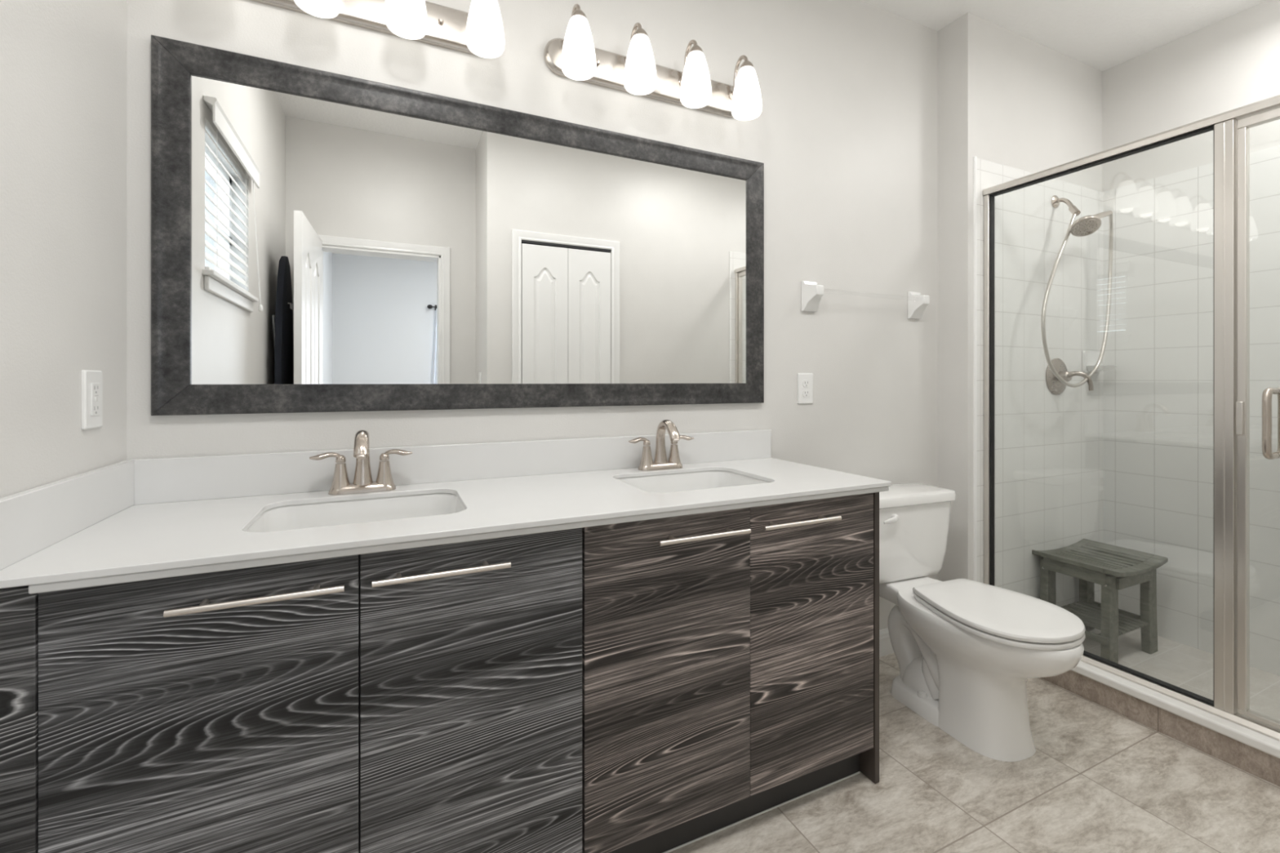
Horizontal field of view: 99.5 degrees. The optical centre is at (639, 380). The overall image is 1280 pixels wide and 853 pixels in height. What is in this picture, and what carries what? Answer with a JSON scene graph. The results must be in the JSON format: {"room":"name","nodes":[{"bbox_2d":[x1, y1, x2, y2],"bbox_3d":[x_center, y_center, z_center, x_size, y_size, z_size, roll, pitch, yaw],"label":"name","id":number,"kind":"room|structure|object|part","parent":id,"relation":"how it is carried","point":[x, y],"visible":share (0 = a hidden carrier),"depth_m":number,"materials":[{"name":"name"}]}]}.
{"room":"bathroom","nodes":[
{"label":"bathroom","id":0,"kind":"room"},
{"bbox_2d":[0,0,126,497],"bbox_3d":[-0.768,-0.211,0.194,0.120,2.752,2.320,0,0,-25],"label":"wall","id":1,"kind":"structure","parent":0,"point":[63,63],"depth_m":1.00,"materials":[{"name":"beige paint"}]},
{"bbox_2d":[81,369,102,430],"bbox_3d":[-1.127,0.038,1.119,0.009,0.120,0.075,0,0,-25],"label":"wall outlet","id":2,"kind":"object","parent":1,"relation":"attached to","point":[91,380],"visible":1,"depth_m":1.11,"materials":[{"name":"white plastic"}]},
{"bbox_2d":[126,0,937,630],"bbox_3d":[-0.006,-0.211,1.895,2.939,2.752,0.120,0,0,-25],"label":"wall","id":3,"kind":"structure","parent":0,"point":[844,135],"depth_m":2.06,"materials":[{"name":"beige paint"}]},
{"bbox_2d":[249,0,505,58],"bbox_3d":[-0.725,-1.033,1.401,0.744,0.218,0.165,0,0,-25],"label":"vanity light","id":4,"kind":"object","parent":3,"relation":"attached to","point":[479,32],"visible":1,"depth_m":1.47,"materials":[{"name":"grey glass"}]},
{"bbox_3d":[-0.797,-1.003,1.335,0.106,0.158,0.106,0,0,-25],"label":"lamp shade","id":5,"kind":"part","parent":4,"relation":"part of","materials":[{"name":"white glass"}]},
{"bbox_3d":[-0.613,-1.003,1.421,0.106,0.158,0.106,0,0,-25],"label":"lamp shade","id":6,"kind":"part","parent":4,"relation":"part of","materials":[{"name":"white glass"}]},
{"bbox_3d":[-0.613,-0.991,1.421,0.059,0.094,0.059,0,0,-25],"label":"bulb","id":7,"kind":"part","parent":4,"relation":"part of","materials":[{"name":"white glass"}]},
{"bbox_3d":[-0.430,-1.003,1.506,0.106,0.158,0.106,0,0,-25],"label":"lamp shade","id":8,"kind":"part","parent":4,"relation":"part of","materials":[{"name":"white glass"}]},
{"bbox_3d":[-0.430,-0.991,1.506,0.059,0.094,0.059,0,0,-25],"label":"bulb","id":9,"kind":"part","parent":4,"relation":"part of","materials":[{"name":"white glass"}]},
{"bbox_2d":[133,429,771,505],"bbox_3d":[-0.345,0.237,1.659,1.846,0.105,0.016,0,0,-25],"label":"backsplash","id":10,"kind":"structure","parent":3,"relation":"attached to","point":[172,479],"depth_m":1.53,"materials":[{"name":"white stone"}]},
{"bbox_2d":[151,35,764,415],"bbox_3d":[-0.346,-0.367,1.659,1.784,0.898,0.018,0,0,-25],"label":"wall mirror","id":11,"kind":"object","parent":3,"relation":"attached to","point":[322,241],"visible":1,"depth_m":1.54,"materials":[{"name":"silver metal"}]},
{"bbox_3d":[-1.121,-0.367,1.298,0.074,0.897,0.018,0,0,-25],"label":"frame rail","id":12,"kind":"part","parent":11,"relation":"part of","materials":[{"name":"grey metal"}]},
{"bbox_3d":[-0.346,-0.779,1.659,1.783,0.074,0.018,0,0,-25],"label":"frame rail","id":13,"kind":"part","parent":11,"relation":"part of","materials":[{"name":"grey metal"}]},
{"bbox_3d":[-0.346,0.045,1.659,1.783,0.074,0.018,0,0,-25],"label":"frame rail","id":14,"kind":"part","parent":11,"relation":"part of","materials":[{"name":"grey metal"}]},
{"bbox_3d":[0.429,-0.367,2.020,0.074,0.897,0.018,0,0,-25],"label":"frame rail","id":15,"kind":"part","parent":11,"relation":"part of","materials":[{"name":"grey metal"}]},
{"bbox_2d":[543,4,762,120],"bbox_3d":[0.071,-1.033,1.773,0.744,0.218,0.165,0,0,-25],"label":"vanity light","id":16,"kind":"object","parent":3,"relation":"attached to","point":[575,57],"visible":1,"depth_m":1.75,"materials":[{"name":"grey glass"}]},
{"bbox_3d":[-0.201,-1.078,1.659,0.032,0.128,0.096,0,0,-25],"label":"arm","id":17,"kind":"part","parent":16,"relation":"part of","materials":[{"name":"silver metal"}]},
{"bbox_3d":[-0.183,-1.003,1.621,0.106,0.158,0.106,0,0,-25],"label":"lamp shade","id":18,"kind":"part","parent":16,"relation":"part of","materials":[{"name":"white glass"}]},
{"bbox_3d":[-0.183,-0.991,1.621,0.059,0.094,0.059,0,0,-25],"label":"bulb","id":19,"kind":"part","parent":16,"relation":"part of","materials":[{"name":"white glass"}]},
{"bbox_3d":[-0.017,-1.078,1.745,0.032,0.128,0.096,0,0,-25],"label":"arm","id":20,"kind":"part","parent":16,"relation":"part of","materials":[{"name":"silver metal"}]},
{"bbox_3d":[0.001,-0.991,1.707,0.059,0.094,0.059,0,0,-25],"label":"bulb","id":21,"kind":"part","parent":16,"relation":"part of","materials":[{"name":"white glass"}]},
{"bbox_3d":[0.001,-1.003,1.707,0.106,0.158,0.106,0,0,-25],"label":"lamp shade","id":22,"kind":"part","parent":16,"relation":"part of","materials":[{"name":"white glass"}]},
{"bbox_3d":[0.167,-1.078,1.831,0.032,0.128,0.096,0,0,-25],"label":"arm","id":23,"kind":"part","parent":16,"relation":"part of","materials":[{"name":"silver metal"}]},
{"bbox_3d":[0.185,-1.003,1.793,0.106,0.158,0.106,0,0,-25],"label":"lamp shade","id":24,"kind":"part","parent":16,"relation":"part of","materials":[{"name":"white glass"}]},
{"bbox_3d":[0.185,-0.991,1.793,0.059,0.094,0.059,0,0,-25],"label":"bulb","id":25,"kind":"part","parent":16,"relation":"part of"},
{"bbox_3d":[0.352,-1.078,1.917,0.032,0.128,0.096,0,0,-25],"label":"arm","id":26,"kind":"part","parent":16,"relation":"part of","materials":[{"name":"silver metal"}]},
{"bbox_3d":[0.370,-1.003,1.879,0.106,0.158,0.106,0,0,-25],"label":"lamp shade","id":27,"kind":"part","parent":16,"relation":"part of","materials":[{"name":"white glass"}]},
{"bbox_2d":[797,373,813,404],"bbox_3d":[0.651,0.030,2.130,0.075,0.120,0.008,0,0,-25],"label":"wall outlet","id":28,"kind":"object","parent":3,"relation":"attached to","point":[805,380],"visible":1,"depth_m":2.13,"materials":[{"name":"white plastic"}]},
{"bbox_2d":[802,390,809,397],"bbox_3d":[0.652,0.050,2.128,0.034,0.028,0.002,0,0,-25],"label":"socket","id":29,"kind":"object","parent":28,"relation":"attached to","point":[806,393],"depth_m":2.13,"materials":[{"name":"white plastic"}]},
{"bbox_2d":[802,379,809,386],"bbox_3d":[0.652,0.011,2.128,0.034,0.028,0.002,0,0,-25],"label":"socket","id":30,"kind":"object","parent":28,"relation":"attached to","point":[806,383],"depth_m":2.13,"materials":[{"name":"white plastic"}]},
{"bbox_2d":[801,280,929,319],"bbox_3d":[0.950,-0.332,2.237,0.670,0.118,0.066,0,0,-25],"label":"towel bar","id":31,"kind":"object","parent":3,"relation":"attached to","point":[812,293],"visible":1,"depth_m":2.13,"materials":[{"name":"white ceramic"}]},
{"bbox_3d":[0.679,-0.332,2.111,0.072,0.118,0.066,0,0,-25],"label":"post","id":32,"kind":"part","parent":31,"relation":"part of","materials":[{"name":"white ceramic"}]},
{"bbox_3d":[1.221,-0.332,2.364,0.072,0.118,0.066,0,0,-25],"label":"post","id":33,"kind":"part","parent":31,"relation":"part of","materials":[{"name":"white ceramic"}]},
{"bbox_2d":[879,627,893,657],"bbox_3d":[0.917,1.113,2.251,0.965,0.105,0.014,0,0,-25],"label":"baseboard","id":34,"kind":"structure","parent":3,"relation":"attached to","point":[885,645],"depth_m":2.30,"materials":[{"name":"white paint"}]},
{"bbox_2d":[668,652,1279,852],"bbox_3d":[0.516,1.215,0.858,3.009,0.100,2.440,0,0,-25],"label":"floor","id":35,"kind":"structure","parent":0,"point":[1098,779],"depth_m":1.51,"materials":[{"name":"tile"}]},
{"bbox_2d":[0,492,879,852],"bbox_3d":[-0.245,0.738,1.405,1.846,0.852,0.560,0,0,-25],"label":"vanity cabinet","id":36,"kind":"object","parent":35,"relation":"on","point":[665,685],"visible":0.79,"depth_m":1.08,"materials":[{"name":"black wood"}]},
{"bbox_3d":[-0.952,0.686,0.817,0.068,0.749,0.023,0,0,-25],"label":"filler panel","id":37,"kind":"part","parent":36,"relation":"part of","materials":[{"name":"laminate"}]},
{"bbox_3d":[-0.724,0.690,0.925,0.434,0.742,0.019,0,0,-25],"label":"door","id":38,"kind":"part","parent":36,"relation":"part of","materials":[{"name":"grey laminate"}]},
{"bbox_3d":[-0.649,0.371,0.929,0.252,0.012,0.039,0,0,-25],"label":"handle","id":39,"kind":"part","parent":36,"relation":"part of","materials":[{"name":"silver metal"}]},
{"bbox_3d":[-0.381,0.371,1.054,0.251,0.012,0.039,0,0,-25],"label":"handle","id":40,"kind":"part","parent":36,"relation":"part of","materials":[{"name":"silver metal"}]},
{"bbox_2d":[0,429,891,594],"bbox_3d":[-0.239,0.250,1.412,1.863,0.132,0.554,0,0,-25],"label":"countertop","id":41,"kind":"structure","parent":36,"relation":"on","point":[126,521],"depth_m":1.27,"materials":[{"name":"white stone"}]},
{"bbox_2d":[245,493,465,532],"bbox_3d":[-0.631,0.376,1.246,0.454,0.148,0.340,0,0,-25],"label":"sink","id":42,"kind":"object","parent":41,"relation":"in","point":[375,509],"visible":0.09,"depth_m":1.37,"materials":[{"name":"white ceramic"}]},
{"bbox_2d":[309,430,412,494],"bbox_3d":[-0.721,0.207,1.410,0.183,0.163,0.164,0,0,17],"label":"faucet","id":43,"kind":"object","parent":41,"relation":"on","point":[362,482],"visible":1,"depth_m":1.40,"materials":[{"name":"silver metal"}]},
{"bbox_3d":[-0.796,0.196,1.382,0.081,0.028,0.024,0,0,-35],"label":"lever handle","id":44,"kind":"part","parent":43,"relation":"part of","materials":[{"name":"silver metal"}]},
{"bbox_3d":[-0.772,0.247,1.399,0.051,0.070,0.051,0,0,-25],"label":"handle post","id":45,"kind":"part","parent":43,"relation":"part of","materials":[{"name":"silver metal"}]},
{"bbox_3d":[-0.726,0.278,1.420,0.158,0.021,0.052,0,0,-25],"label":"plate","id":46,"kind":"part","parent":43,"relation":"part of","materials":[{"name":"silver metal"}]},
{"bbox_3d":[-0.706,0.202,1.378,0.053,0.153,0.134,0,0,-25],"label":"spout","id":47,"kind":"part","parent":43,"relation":"part of","materials":[{"name":"silver metal"}]},
{"bbox_3d":[-0.680,0.247,1.442,0.051,0.070,0.051,0,0,-25],"label":"handle post","id":48,"kind":"part","parent":43,"relation":"part of","materials":[{"name":"silver metal"}]},
{"bbox_3d":[-0.652,0.196,1.449,0.081,0.028,0.024,0,0,-15],"label":"lever handle","id":49,"kind":"part","parent":43,"relation":"part of","materials":[{"name":"silver metal"}]},
{"bbox_2d":[628,419,693,471],"bbox_3d":[0.073,0.207,1.780,0.183,0.163,0.164,0,0,17],"label":"faucet","id":50,"kind":"object","parent":41,"relation":"on","point":[660,462],"visible":1,"depth_m":1.77,"materials":[{"name":"silver metal"}]},
{"bbox_3d":[-0.002,0.196,1.752,0.081,0.028,0.024,0,0,-35],"label":"lever handle","id":51,"kind":"part","parent":50,"relation":"part of","materials":[{"name":"silver metal"}]},
{"bbox_3d":[0.022,0.247,1.769,0.051,0.070,0.051,0,0,-25],"label":"handle post","id":52,"kind":"part","parent":50,"relation":"part of","materials":[{"name":"silver metal"}]},
{"bbox_3d":[0.068,0.278,1.790,0.158,0.021,0.052,0,0,-25],"label":"plate","id":53,"kind":"part","parent":50,"relation":"part of","materials":[{"name":"silver metal"}]},
{"bbox_3d":[0.088,0.202,1.748,0.053,0.153,0.134,0,0,-25],"label":"spout","id":54,"kind":"part","parent":50,"relation":"part of","materials":[{"name":"silver metal"}]},
{"bbox_3d":[0.114,0.247,1.812,0.051,0.070,0.051,0,0,-25],"label":"handle post","id":55,"kind":"part","parent":50,"relation":"part of","materials":[{"name":"silver metal"}]},
{"bbox_3d":[0.142,0.196,1.819,0.081,0.028,0.024,0,0,-15],"label":"lever handle","id":56,"kind":"part","parent":50,"relation":"part of","materials":[{"name":"silver metal"}]},
{"bbox_2d":[617,470,768,493],"bbox_3d":[0.155,0.376,1.613,0.450,0.148,0.340,0,0,-25],"label":"sink","id":57,"kind":"object","parent":41,"relation":"in","point":[673,482],"visible":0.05,"depth_m":1.77,"materials":[{"name":"white ceramic"}]},
{"bbox_3d":[-0.328,0.690,1.110,0.435,0.742,0.019,0,0,-25],"label":"door","id":58,"kind":"part","parent":36,"relation":"part of","materials":[{"name":"grey laminate"}]},
{"bbox_3d":[0.076,0.690,1.298,0.445,0.742,0.019,0,0,-25],"label":"door","id":59,"kind":"part","parent":36,"relation":"part of","materials":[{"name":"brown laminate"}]},
{"bbox_3d":[0.153,0.371,1.303,0.251,0.012,0.039,0,0,-25],"label":"handle","id":60,"kind":"part","parent":36,"relation":"part of","materials":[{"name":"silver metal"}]},
{"bbox_3d":[0.422,0.371,1.429,0.254,0.012,0.039,0,0,-25],"label":"handle","id":61,"kind":"part","parent":36,"relation":"part of","materials":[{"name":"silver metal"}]},
{"bbox_3d":[0.475,0.690,1.484,0.434,0.742,0.019,0,0,-25],"label":"door","id":62,"kind":"part","parent":36,"relation":"part of","materials":[{"name":"brown laminate"}]},
{"bbox_3d":[0.576,0.741,1.807,0.018,0.846,0.525,0,0,-25],"label":"panel","id":63,"kind":"part","parent":36,"relation":"part of","materials":[{"name":"black wood"}]},
{"bbox_2d":[879,482,1085,761],"bbox_3d":[1.104,0.797,1.888,0.460,0.735,0.752,0,0,-21],"label":"toilet","id":64,"kind":"object","parent":35,"relation":"on","point":[966,651],"visible":0.97,"depth_m":1.77,"materials":[{"name":"white ceramic"}]},
{"bbox_3d":[0.930,0.510,1.996,0.088,0.028,0.027,0,0,-41],"label":"flush lever","id":65,"kind":"part","parent":64,"relation":"part of","materials":[{"name":"white plastic"}]},
{"bbox_3d":[1.077,1.137,1.959,0.244,0.054,0.260,0,0,-21],"label":"foot plate","id":66,"kind":"part","parent":64,"relation":"part of","materials":[{"name":"white ceramic"}]},
{"bbox_3d":[1.006,0.618,2.144,0.432,0.290,0.187,0,0,-21],"label":"tank","id":67,"kind":"part","parent":64,"relation":"part of","materials":[{"name":"white ceramic"}]},
{"bbox_3d":[1.007,0.451,2.142,0.460,0.042,0.208,0,0,-21],"label":"tank lid","id":68,"kind":"part","parent":64,"relation":"part of","materials":[{"name":"white ceramic"}]},
{"bbox_3d":[1.139,0.964,1.797,0.376,0.400,0.557,0,0,-21],"label":"bowl","id":69,"kind":"part","parent":64,"relation":"part of","materials":[{"name":"white ceramic"}]},
{"bbox_3d":[1.156,0.755,1.754,0.378,0.014,0.446,0,0,-21],"label":"seat","id":70,"kind":"part","parent":64,"relation":"part of","materials":[{"name":"white plastic"}]},
{"bbox_3d":[1.156,0.734,1.754,0.378,0.022,0.446,0,0,-21],"label":"lid","id":71,"kind":"part","parent":64,"relation":"part of","materials":[{"name":"white plastic"}]},
{"bbox_2d":[937,12,1102,581],"bbox_3d":[1.891,-0.151,2.701,1.180,2.872,0.261,0,0,-25],"label":"wall","id":72,"kind":"structure","parent":0,"point":[1007,98],"depth_m":2.42,"materials":[{"name":"beige paint"}]},
{"bbox_2d":[973,156,977,581],"bbox_3d":[1.451,0.097,2.348,0.013,2.136,0.008,0,0,-25],"label":"trim","id":73,"kind":"structure","parent":72,"relation":"attached to","point":[975,158],"depth_m":2.35,"materials":[{"name":"white ceramic"}]},
{"bbox_2d":[977,158,1103,606],"bbox_3d":[1.915,0.159,2.564,1.013,2.252,0.008,0,0,-25],"label":"tiled wall","id":74,"kind":"structure","parent":72,"relation":"attached to","point":[1049,446],"depth_m":2.54,"materials":[{"name":"white tile"}]},
{"bbox_2d":[1045,358,1093,395],"bbox_3d":[2.022,-0.021,2.536,0.176,0.176,0.132,0,0,-25],"label":"shower valve","id":75,"kind":"object","parent":74,"relation":"attached to","point":[1055,387],"visible":0.94,"depth_m":2.56,"materials":[{"name":"silver metal"}]},
{"bbox_3d":[2.046,0.000,2.524,0.101,0.092,0.029,0,0,43],"label":"lever","id":76,"kind":"part","parent":75,"relation":"part of","materials":[{"name":"silver metal"}]},
{"bbox_2d":[1040,195,1113,387],"bbox_3d":[2.000,-0.427,2.485,0.540,0.915,0.200,0,0,-40],"label":"shower","id":77,"kind":"object","parent":74,"relation":"attached to","point":[1086,225],"visible":1,"depth_m":2.44,"materials":[{"name":"silver metal"}]},
{"bbox_3d":[1.988,-0.808,2.518,0.030,0.114,0.135,0,0,3],"label":"arm","id":78,"kind":"part","parent":77,"relation":"part of","materials":[{"name":"silver metal"}]},
{"bbox_2d":[1082,351,1116,373],"bbox_3d":[2.281,-0.095,2.680,0.150,0.110,0.090,0,0,-25],"label":"soap dish","id":79,"kind":"object","parent":74,"relation":"attached to","point":[1090,358],"visible":0.89,"depth_m":2.69,"materials":[{"name":"white ceramic"}]},
{"bbox_3d":[2.264,-0.095,2.716,0.150,0.110,0.010,0,0,-25],"label":"plate","id":80,"kind":"part","parent":79,"relation":"part of","materials":[{"name":"white ceramic"}]},
{"bbox_2d":[1086,364,1116,370],"bbox_3d":[2.281,-0.063,2.680,0.130,0.026,0.090,0,0,-25],"label":"tray","id":81,"kind":"object","parent":79,"relation":"on","point":[1089,367],"depth_m":2.64,"materials":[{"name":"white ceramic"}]},
{"bbox_2d":[1040,670,1279,786],"bbox_3d":[1.847,1.171,1.650,0.097,0.188,1.591,0,0,-25],"label":"tile","id":82,"kind":"structure","parent":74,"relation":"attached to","point":[1263,765],"depth_m":1.76,"materials":[{"name":"tile"}]},
{"bbox_2d":[1070,660,1279,758],"bbox_3d":[1.846,1.061,1.650,0.140,0.032,1.590,0,0,-25],"label":"trim","id":83,"kind":"structure","parent":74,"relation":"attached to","point":[1269,745],"depth_m":1.73,"materials":[{"name":"white stone"}]},
{"bbox_2d":[982,94,1279,741],"bbox_3d":[1.852,0.103,1.657,0.131,1.882,1.580,0,0,-25],"label":"shower door frame","id":84,"kind":"structure","parent":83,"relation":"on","point":[1230,702],"depth_m":1.68,"materials":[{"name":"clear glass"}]},
{"bbox_3d":[1.852,-0.823,1.657,0.058,0.031,1.580,0,0,-25],"label":"header rail","id":85,"kind":"part","parent":84,"relation":"part of","materials":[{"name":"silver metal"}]},
{"bbox_3d":[1.852,1.036,1.657,0.066,0.018,1.580,0,0,-25],"label":"sill rail","id":86,"kind":"part","parent":84,"relation":"part of","materials":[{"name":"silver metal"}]},
{"bbox_3d":[1.834,0.110,1.694,0.046,1.833,0.044,0,0,-25],"label":"post","id":87,"kind":"part","parent":84,"relation":"part of","materials":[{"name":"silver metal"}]},
{"bbox_3d":[1.833,0.114,1.656,0.010,0.102,0.015,0,0,-25],"label":"strike plate","id":88,"kind":"part","parent":84,"relation":"part of","materials":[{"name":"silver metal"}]},
{"bbox_3d":[2.011,0.109,1.317,0.026,1.820,0.782,0,0,-25],"label":"door","id":89,"kind":"part","parent":84,"relation":"part of","materials":[{"name":"clear glass"}]},
{"bbox_3d":[1.877,0.125,1.603,0.131,0.212,0.019,0,0,-25],"label":"handle","id":90,"kind":"part","parent":84,"relation":"part of","materials":[{"name":"silver metal"}]},
{"bbox_2d":[861,0,1266,71],"bbox_3d":[1.019,-1.637,1.093,4.119,0.100,2.440,0,0,-25],"label":"ceiling","id":91,"kind":"structure","parent":0,"point":[1102,35],"depth_m":2.37,"materials":[{"name":"white paint"}]},
{"bbox_2d":[1082,628,1279,720],"bbox_3d":[2.354,1.248,1.891,1.025,0.075,1.839,0,0,-25],"label":"floor","id":92,"kind":"structure","parent":0,"point":[1188,668],"depth_m":2.28,"materials":[{"name":"tile"}]},
{"bbox_2d":[1031,538,1168,663],"bbox_3d":[2.079,0.997,2.464,0.430,0.427,0.330,0,0,-25],"label":"stool","id":93,"kind":"object","parent":92,"relation":"on","point":[1116,568],"visible":0.89,"depth_m":2.41,"materials":[{"name":"grey wood"}]},
{"bbox_3d":[1.881,1.014,2.503,0.073,0.392,0.036,0,0,-25],"label":"leg","id":94,"kind":"part","parent":93,"relation":"part of","materials":[{"name":"grey wood"}]},
{"bbox_3d":[2.176,1.014,2.640,0.073,0.392,0.036,0,0,-25],"label":"leg","id":95,"kind":"part","parent":93,"relation":"part of","materials":[{"name":"grey wood"}]},
{"bbox_3d":[1.899,1.090,2.380,0.016,0.030,0.260,0,0,-25],"label":"shelf rail","id":96,"kind":"part","parent":93,"relation":"part of","materials":[{"name":"grey wood"}]},
{"bbox_3d":[1.982,1.014,2.287,0.073,0.392,0.036,0,0,-25],"label":"leg","id":97,"kind":"part","parent":93,"relation":"part of","materials":[{"name":"grey wood"}]},
{"bbox_3d":[2.258,1.090,2.547,0.016,0.030,0.260,0,0,-25],"label":"shelf rail","id":98,"kind":"part","parent":93,"relation":"part of","materials":[{"name":"grey wood"}]},
{"bbox_3d":[2.276,1.014,2.425,0.073,0.392,0.036,0,0,-25],"label":"leg","id":99,"kind":"part","parent":93,"relation":"part of","materials":[{"name":"grey wood"}]},
{"bbox_2d":[1102,0,1279,191],"bbox_3d":[2.789,-0.151,2.028,0.120,2.872,1.719,0,0,-25],"label":"wall","id":100,"kind":"structure","parent":0,"point":[1233,62],"depth_m":2.48,"materials":[{"name":"beige paint"}]},
{"bbox_2d":[1103,145,1279,675],"bbox_3d":[2.706,0.159,2.055,0.008,2.252,1.583,0,0,-25],"label":"tiled wall","id":101,"kind":"structure","parent":100,"relation":"attached to","point":[1158,395],"depth_m":2.50,"materials":[{"name":"white tile"}]}
]}

